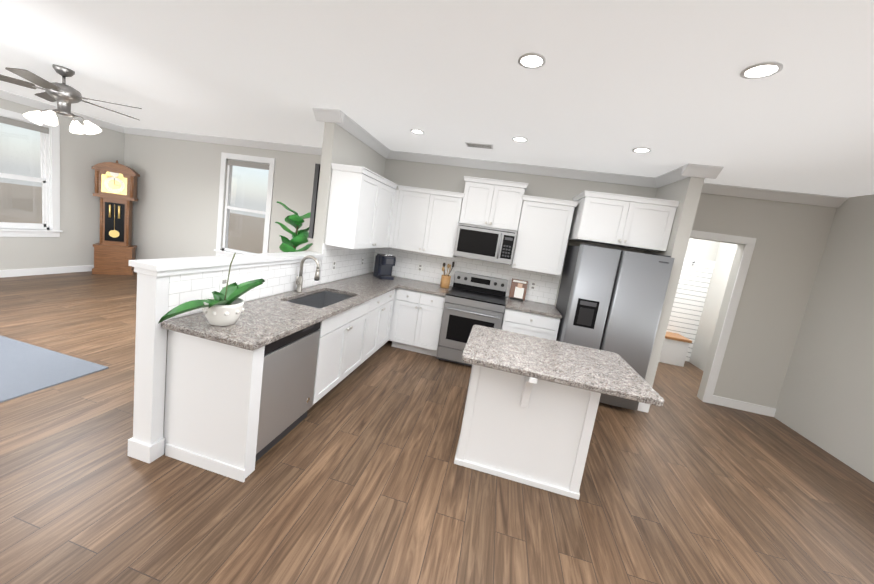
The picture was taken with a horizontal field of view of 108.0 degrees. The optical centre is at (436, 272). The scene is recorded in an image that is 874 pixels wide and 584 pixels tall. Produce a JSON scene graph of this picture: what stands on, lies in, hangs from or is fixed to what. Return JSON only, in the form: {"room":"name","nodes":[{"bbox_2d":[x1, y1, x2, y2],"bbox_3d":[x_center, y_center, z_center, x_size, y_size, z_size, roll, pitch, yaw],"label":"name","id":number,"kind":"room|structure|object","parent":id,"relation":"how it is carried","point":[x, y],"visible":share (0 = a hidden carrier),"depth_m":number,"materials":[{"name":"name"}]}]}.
{"room":"kitchen","nodes":[
{"label":"kitchen","id":0,"kind":"room"},
{"bbox_2d":[0,98,124,269],"bbox_3d":[-6.907,-1.111,2.994,0.120,2.740,6.920,10,8,11],"label":"wall","id":1,"kind":"structure","parent":0,"point":[81,155],"depth_m":5.51,"materials":[{"name":"grey paint"}]},
{"bbox_2d":[0,108,62,236],"bbox_3d":[-6.538,-1.437,4.404,0.140,1.865,1.910,10,8,11],"label":"living room window","id":2,"kind":"structure","parent":1,"relation":"in","point":[49,179],"depth_m":5.13,"materials":[{"name":"white"}]},
{"bbox_2d":[0,265,93,277],"bbox_3d":[-7.048,0.193,3.093,0.019,0.115,6.803,10,8,11],"label":"baseboard","id":3,"kind":"structure","parent":1,"relation":"attached to","point":[67,269],"depth_m":5.31,"materials":[{"name":"white wood"}]},
{"bbox_2d":[0,90,123,132],"bbox_3d":[-6.621,-2.379,2.746,0.095,0.105,6.800,10,8,11],"label":"crown molding","id":4,"kind":"structure","parent":1,"relation":"attached to","point":[5,95],"depth_m":4.98,"materials":[{"name":"white"}]},
{"bbox_2d":[124,134,320,259],"bbox_3d":[-3.625,-0.986,5.801,5.450,2.740,0.120,10,8,11],"label":"wall","id":5,"kind":"structure","parent":0,"point":[175,210],"depth_m":5.90,"materials":[{"name":"grey paint"}]},
{"bbox_2d":[124,127,321,154],"bbox_3d":[-3.338,-2.247,5.504,5.210,0.105,0.095,10,8,11],"label":"crown molding","id":6,"kind":"structure","parent":5,"relation":"attached to","point":[127,130],"depth_m":5.56,"materials":[{"name":"white"}]},
{"bbox_2d":[214,152,275,255],"bbox_3d":[-3.435,-1.142,5.709,1.130,1.865,0.140,10,8,11],"label":"living room window","id":7,"kind":"structure","parent":5,"relation":"in","point":[253,164],"depth_m":5.69,"materials":[{"name":"white"}]},
{"bbox_2d":[129,251,324,444],"bbox_3d":[-1.602,0.475,2.745,0.205,1.255,1.735,10,8,11],"label":"wall","id":8,"kind":"structure","parent":0,"point":[151,338],"depth_m":1.95,"materials":[{"name":"white paint"}]},
{"bbox_2d":[128,437,164,457],"bbox_3d":[-1.567,0.938,3.686,0.030,0.115,3.476,10,8,11],"label":"baseboard","id":9,"kind":"structure","parent":8,"relation":"attached to","point":[143,451],"depth_m":1.99,"materials":[{"name":"white wood"}]},
{"bbox_2d":[168,243,375,318],"bbox_3d":[-1.314,-0.094,3.434,0.038,0.465,3.105,10,8,11],"label":"tile backsplash","id":10,"kind":"structure","parent":8,"relation":"attached to","point":[278,279],"depth_m":2.81,"materials":[{"name":"white tile"}]},
{"bbox_2d":[219,277,228,291],"bbox_3d":[-1.544,0.090,2.302,0.006,0.116,0.072,10,8,11],"label":"electrical outlet","id":11,"kind":"object","parent":10,"relation":"attached to","point":[223,283],"visible":0.59,"depth_m":2.29,"materials":[{"name":"white plastic"}]},
{"bbox_2d":[332,261,335,270],"bbox_3d":[-1.225,-0.085,3.778,0.006,0.116,0.072,10,8,11],"label":"electrical outlet","id":12,"kind":"object","parent":10,"relation":"attached to","point":[333,265],"visible":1,"depth_m":3.77,"materials":[{"name":"white plastic"}]},
{"bbox_2d":[312,122,385,284],"bbox_3d":[-1.115,-0.427,4.414,0.120,2.740,1.890,10,8,11],"label":"wall","id":13,"kind":"structure","parent":0,"point":[340,145],"depth_m":3.48,"materials":[{"name":"grey paint"}]},
{"bbox_2d":[308,163,320,238],"bbox_3d":[-1.194,-0.837,4.105,0.052,0.800,1.365,10,8,11],"label":"tv","id":14,"kind":"object","parent":13,"relation":"attached to","point":[314,200],"visible":0.24,"depth_m":3.44,"materials":[{"name":"black plastic"}]},
{"bbox_2d":[312,107,331,122],"bbox_3d":[-1.053,-1.721,4.105,0.105,0.105,1.755,10,8,11],"label":"crown molding","id":15,"kind":"structure","parent":13,"relation":"attached to","point":[319,113],"depth_m":3.28,"materials":[{"name":"white"}]},
{"bbox_2d":[324,108,391,157],"bbox_3d":[-0.892,-1.673,3.922,0.115,0.105,1.455,10,8,11],"label":"crown molding","id":16,"kind":"structure","parent":13,"relation":"attached to","point":[340,118],"depth_m":3.65,"materials":[{"name":"white wood"}]},
{"bbox_2d":[325,163,396,248],"bbox_3d":[-0.906,-0.762,3.930,0.347,0.872,1.037,10,8,11],"label":"upper cabinet","id":17,"kind":"object","parent":13,"relation":"attached to","point":[367,208],"depth_m":3.48,"materials":[{"name":"white wood"}]},
{"bbox_2d":[0,271,873,583],"bbox_3d":[-1.548,1.153,2.901,11.290,0.100,8.520,10,8,11],"label":"floor","id":18,"kind":"structure","parent":0,"point":[356,477],"depth_m":2.07,"materials":[{"name":"brown wood"}]},
{"bbox_2d":[0,335,107,402],"bbox_3d":[-4.260,0.814,1.944,2.050,0.012,2.400,10,8,11],"label":"living room rug","id":19,"kind":"object","parent":18,"relation":"on","point":[26,368],"visible":1,"depth_m":2.76,"materials":[{"name":"grey fabric"}]},
{"bbox_2d":[91,160,139,274],"bbox_3d":[-5.951,-1.015,5.888,0.570,2.090,0.322,4,9,-34],"label":"grandfather clock","id":20,"kind":"object","parent":18,"relation":"on","point":[116,193],"visible":0.96,"depth_m":5.80,"materials":[{"name":"brown wood"}]},
{"bbox_2d":[164,331,320,481],"bbox_3d":[-1.353,0.769,2.307,0.618,0.867,0.718,10,8,11],"label":"base cabinet","id":21,"kind":"object","parent":18,"relation":"on","point":[214,373],"depth_m":1.95,"materials":[{"name":"white wood"}]},
{"bbox_2d":[161,272,452,374],"bbox_3d":[-0.711,0.272,3.314,1.295,0.040,3.140,10,8,11],"label":"countertop","id":22,"kind":"structure","parent":21,"relation":"on","point":[377,311],"depth_m":3.01,"materials":[{"name":"grey stone"}]},
{"bbox_2d":[158,253,264,325],"bbox_3d":[-1.332,0.098,1.973,0.252,0.460,0.663,10,8,11],"label":"orchid plant","id":23,"kind":"object","parent":22,"relation":"on","point":[223,306],"visible":1,"depth_m":1.96,"materials":[{"name":"green plant"}]},
{"bbox_2d":[295,255,319,290],"bbox_3d":[-1.241,0.019,3.036,0.227,0.372,0.102,10,8,11],"label":"faucet","id":24,"kind":"object","parent":22,"relation":"on","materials":[{"name":"silver metal"}]},
{"bbox_2d":[289,291,348,306],"bbox_3d":[-1.112,0.357,3.069,0.416,0.207,0.756,10,8,11],"label":"sink","id":25,"kind":"object","parent":22,"relation":"in","point":[319,298],"depth_m":3.38,"materials":[{"name":"grey metal"}]},
{"bbox_2d":[373,254,395,279],"bbox_3d":[-0.750,-0.102,4.583,0.220,0.353,0.298,4,9,-34],"label":"coffee maker","id":26,"kind":"object","parent":22,"relation":"on","point":[384,265],"visible":1,"depth_m":4.51,"materials":[{"name":"black plastic"}]},
{"bbox_2d":[440,262,454,287],"bbox_3d":[0.135,0.023,4.526,0.159,0.384,0.163,10,8,11],"label":"utensil crock","id":27,"kind":"object","parent":22,"relation":"on","point":[445,281],"visible":1,"depth_m":4.49,"materials":[{"name":"brown wood"}]},
{"bbox_2d":[255,322,320,461],"bbox_3d":[-1.329,0.769,2.348,0.582,0.861,0.614,10,8,11],"label":"dishwasher","id":28,"kind":"object","parent":18,"relation":"on","point":[288,379],"visible":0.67,"depth_m":2.24,"materials":[{"name":"grey metal"}]},
{"bbox_2d":[275,201,312,251],"bbox_3d":[-1.721,0.077,3.729,0.410,1.747,0.477,10,8,11],"label":"leaf plant","id":29,"kind":"object","parent":18,"relation":"on","point":[299,237],"visible":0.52,"depth_m":3.62,"materials":[{"name":"green plant"}]},
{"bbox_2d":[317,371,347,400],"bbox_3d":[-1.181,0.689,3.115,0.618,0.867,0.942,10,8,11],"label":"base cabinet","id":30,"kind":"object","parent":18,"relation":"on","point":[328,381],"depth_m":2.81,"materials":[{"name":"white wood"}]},
{"bbox_2d":[393,295,445,355],"bbox_3d":[-0.230,0.644,4.552,0.705,0.866,0.618,10,8,11],"label":"base cabinet","id":31,"kind":"object","parent":18,"relation":"on","point":[424,338],"depth_m":4.24,"materials":[{"name":"white wood"}]},
{"bbox_2d":[436,271,507,365],"bbox_3d":[0.491,0.635,4.330,0.760,1.150,0.731,10,8,11],"label":"range","id":32,"kind":"object","parent":18,"relation":"on","point":[471,299],"visible":0.9,"depth_m":4.09,"materials":[{"name":"grey metal"}]},
{"bbox_2d":[454,364,600,499],"bbox_3d":[0.770,1.075,2.405,1.119,0.869,0.789,10,8,11],"label":"kitchen island","id":33,"kind":"object","parent":18,"relation":"on","point":[531,431],"visible":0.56,"depth_m":2.25,"materials":[{"name":"white wood"}]},
{"bbox_2d":[462,325,663,405],"bbox_3d":[0.834,0.627,2.368,1.220,0.040,0.830,10,8,11],"label":"island countertop","id":34,"kind":"structure","parent":33,"relation":"on","point":[593,369],"depth_m":2.19,"materials":[{"name":"stone"}]},
{"bbox_2d":[501,307,559,340],"bbox_3d":[1.180,0.892,4.277,0.670,0.866,0.618,10,8,11],"label":"base cabinet","id":35,"kind":"object","parent":18,"relation":"on","point":[521,322],"depth_m":3.94,"materials":[{"name":"white wood"}]},
{"bbox_2d":[505,297,560,318],"bbox_3d":[1.247,0.450,4.202,0.677,0.040,0.635,10,8,11],"label":"countertop","id":36,"kind":"structure","parent":35,"relation":"on","point":[514,305],"depth_m":4.02,"materials":[{"name":"grey stone"}]},
{"bbox_2d":[509,278,527,300],"bbox_3d":[1.137,0.238,4.440,0.220,0.280,0.110,11,8,15],"label":"cookbook","id":37,"kind":"object","parent":36,"relation":"on","point":[518,288],"visible":1,"depth_m":4.43,"materials":[{"name":"brown paper"}]},
{"bbox_2d":[556,244,674,410],"bbox_3d":[1.991,0.593,3.899,0.906,1.785,0.864,10,8,11],"label":"refrigerator","id":38,"kind":"object","parent":18,"relation":"on","point":[610,300],"visible":0.79,"depth_m":3.46,"materials":[{"name":"grey metal"}]},
{"bbox_2d":[659,331,691,366],"bbox_3d":[3.657,1.256,5.811,1.485,0.485,0.440,10,8,11],"label":"bench","id":39,"kind":"object","parent":18,"relation":"on","point":[675,347],"visible":0.33,"depth_m":5.52,"materials":[{"name":"white wood"}]},
{"bbox_2d":[0,0,873,196],"bbox_3d":[-1.129,-1.642,2.535,11.290,0.120,8.520,10,8,11],"label":"ceiling","id":40,"kind":"structure","parent":0,"point":[608,86],"depth_m":2.20,"materials":[{"name":"white paint"}]},
{"bbox_2d":[0,64,141,134],"bbox_3d":[-3.811,-1.777,3.294,1.317,0.597,1.269,10,8,11],"label":"ceiling fan","id":41,"kind":"object","parent":40,"relation":"hanging from","point":[64,95],"visible":1,"depth_m":3.17,"materials":[{"name":"silver metal"}]},
{"bbox_2d":[410,129,423,133],"bbox_3d":[-0.218,-1.568,3.530,0.160,0.009,0.160,10,8,11],"label":"recessed light","id":42,"kind":"object","parent":40,"relation":"in","point":[416,131],"visible":1,"depth_m":3.52,"materials":[{"name":"white"}]},
{"bbox_2d":[465,142,492,148],"bbox_3d":[0.496,-1.486,3.715,0.320,0.008,0.170,10,8,11],"label":"ceiling vent","id":43,"kind":"object","parent":40,"relation":"in","point":[480,145],"visible":0.98,"depth_m":3.70,"materials":[{"name":"white metal"}]},
{"bbox_2d":[512,136,527,141],"bbox_3d":[0.855,-1.373,3.270,0.160,0.009,0.160,10,8,11],"label":"recessed light","id":44,"kind":"object","parent":40,"relation":"in","point":[519,139],"visible":0.96,"depth_m":3.26,"materials":[{"name":"white"}]},
{"bbox_2d":[518,52,545,68],"bbox_3d":[0.552,-1.233,1.849,0.160,0.009,0.160,10,8,11],"label":"recessed light","id":45,"kind":"object","parent":40,"relation":"in","point":[532,60],"visible":1,"depth_m":1.85,"materials":[{"name":"white"}]},
{"bbox_2d":[632,147,650,152],"bbox_3d":[1.967,-1.178,3.053,0.160,0.009,0.160,10,8,11],"label":"recessed light","id":46,"kind":"object","parent":40,"relation":"in","point":[641,150],"visible":1,"depth_m":3.05,"materials":[{"name":"white"}]},
{"bbox_2d":[740,62,782,78],"bbox_3d":[1.665,-1.037,1.631,0.160,0.009,0.160,10,8,11],"label":"recessed light","id":47,"kind":"object","parent":40,"relation":"in","point":[761,70],"visible":1,"depth_m":1.63,"materials":[{"name":"white"}]},
{"bbox_2d":[384,159,836,407],"bbox_3d":[1.772,0.002,4.444,5.600,2.740,0.120,10,8,11],"label":"wall","id":48,"kind":"structure","parent":0,"point":[789,247],"depth_m":3.96,"materials":[{"name":"grey paint"}]},
{"bbox_2d":[389,185,464,257],"bbox_3d":[-0.140,-0.726,4.535,0.950,0.872,0.347,10,8,11],"label":"upper cabinet","id":49,"kind":"object","parent":48,"relation":"attached to","point":[425,220],"depth_m":4.36,"materials":[{"name":"white wood"}]},
{"bbox_2d":[372,247,559,304],"bbox_3d":[0.362,-0.005,4.676,2.722,0.465,0.008,10,8,11],"label":"tile backsplash","id":50,"kind":"structure","parent":48,"relation":"attached to","point":[406,264],"depth_m":4.65,"materials":[{"name":"white tile"}]},
{"bbox_2d":[417,263,422,271],"bbox_3d":[-0.254,-0.078,4.793,0.072,0.116,0.006,10,8,11],"label":"electrical outlet","id":51,"kind":"object","parent":50,"relation":"attached to","point":[420,266],"visible":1,"depth_m":4.79,"materials":[{"name":"white plastic"}]},
{"bbox_2d":[530,281,535,289],"bbox_3d":[1.354,0.185,4.477,0.072,0.116,0.006,10,8,11],"label":"electrical outlet","id":52,"kind":"object","parent":50,"relation":"attached to","point":[532,285],"visible":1,"depth_m":4.47,"materials":[{"name":"white plastic"}]},
{"bbox_2d":[461,176,527,230],"bbox_3d":[0.751,-0.922,4.326,0.774,0.612,0.347,10,8,11],"label":"upper cabinet","id":53,"kind":"object","parent":48,"relation":"attached to","point":[491,203],"depth_m":4.16,"materials":[{"name":"white wood"}]},
{"bbox_2d":[453,223,516,264],"bbox_3d":[0.660,-0.395,4.333,0.769,0.437,0.472,10,8,11],"label":"microwave","id":54,"kind":"object","parent":53,"relation":"attached to","point":[485,243],"visible":1,"depth_m":4.15,"materials":[{"name":"grey metal"}]},
{"bbox_2d":[386,150,655,187],"bbox_3d":[1.025,-1.441,4.350,3.700,0.105,0.095,10,8,11],"label":"crown molding","id":55,"kind":"structure","parent":48,"relation":"attached to","point":[634,180],"depth_m":4.30,"materials":[{"name":"white"}]},
{"bbox_2d":[511,195,576,274],"bbox_3d":[1.389,-0.493,4.233,0.631,0.942,0.347,10,8,11],"label":"upper cabinet","id":56,"kind":"object","parent":48,"relation":"attached to","point":[541,242],"depth_m":4.07,"materials":[{"name":"white wood"}]},
{"bbox_2d":[569,191,679,250],"bbox_3d":[2.211,-0.620,3.907,0.949,0.557,0.617,10,8,11],"label":"upper cabinet","id":57,"kind":"object","parent":48,"relation":"attached to","point":[627,221],"depth_m":3.61,"materials":[{"name":"white wood"}]},
{"bbox_2d":[690,230,756,402],"bbox_3d":[3.247,0.550,4.174,1.044,2.170,0.140,10,8,11],"label":"door frame","id":58,"kind":"structure","parent":48,"relation":"attached to","point":[749,242],"depth_m":3.99,"materials":[{"name":"white wood"}]},
{"bbox_2d":[711,395,775,416],"bbox_3d":[3.929,1.712,4.084,0.710,0.115,0.016,10,8,11],"label":"baseboard","id":59,"kind":"structure","parent":48,"relation":"attached to","point":[722,401],"depth_m":4.08,"materials":[{"name":"white wood"}]},
{"bbox_2d":[701,183,848,207],"bbox_3d":[3.797,-0.954,3.809,1.770,0.105,0.095,10,8,11],"label":"crown molding","id":60,"kind":"structure","parent":48,"relation":"attached to","point":[718,189],"depth_m":3.76,"materials":[{"name":"white wood"}]},
{"bbox_2d":[643,177,704,386],"bbox_3d":[2.617,0.208,3.843,0.130,2.740,0.740,10,8,11],"label":"wall","id":61,"kind":"structure","parent":0,"point":[686,192],"depth_m":3.46,"materials":[{"name":"grey paint"}]},
{"bbox_2d":[639,402,649,412],"bbox_3d":[2.495,1.504,3.988,0.019,0.125,0.756,10,8,11],"label":"baseboard","id":62,"kind":"structure","parent":61,"relation":"attached to","point":[645,407],"depth_m":3.63,"materials":[{"name":"white wood"}]},
{"bbox_2d":[652,163,703,187],"bbox_3d":[2.695,-1.091,3.592,0.125,0.105,0.725,10,8,11],"label":"crown molding","id":63,"kind":"structure","parent":61,"relation":"attached to","point":[685,171],"depth_m":3.46,"materials":[{"name":"white wood"}]},
{"bbox_2d":[703,165,723,185],"bbox_3d":[2.894,-1.056,3.553,0.105,0.105,0.725,10,8,11],"label":"crown molding","id":64,"kind":"structure","parent":61,"relation":"attached to","point":[711,172],"depth_m":3.24,"materials":[{"name":"white"}]},
{"bbox_2d":[685,238,719,260],"bbox_3d":[3.955,0.134,5.944,1.900,2.740,0.120,10,8,11],"label":"wall","id":65,"kind":"structure","parent":0,"point":[702,249],"depth_m":5.66,"materials":[{"name":"grey paint"}]},
{"bbox_2d":[667,257,715,361],"bbox_3d":[3.939,0.574,5.914,1.766,1.880,0.026,10,8,11],"label":"shiplap paneling","id":66,"kind":"structure","parent":65,"relation":"attached to","point":[690,297],"depth_m":5.76,"materials":[{"name":"white wood"}]},
{"bbox_2d":[689,194,873,481],"bbox_3d":[4.063,0.710,1.664,0.120,2.740,8.520,10,8,11],"label":"wall","id":67,"kind":"structure","parent":0,"point":[825,402],"depth_m":3.48,"materials":[{"name":"grey paint"}]},
{"label":"outside","id":68,"kind":"structure","parent":0,"visible":0},
{"bbox_2d":[0,182,264,253],"bbox_3d":[-20.564,-2.057,8.926,80.000,0.250,80.000,10,8,11],"label":"ground","id":69,"kind":"structure","parent":68,"point":[253,242],"depth_m":19.85,"materials":[{"name":"brown"}]}
]}

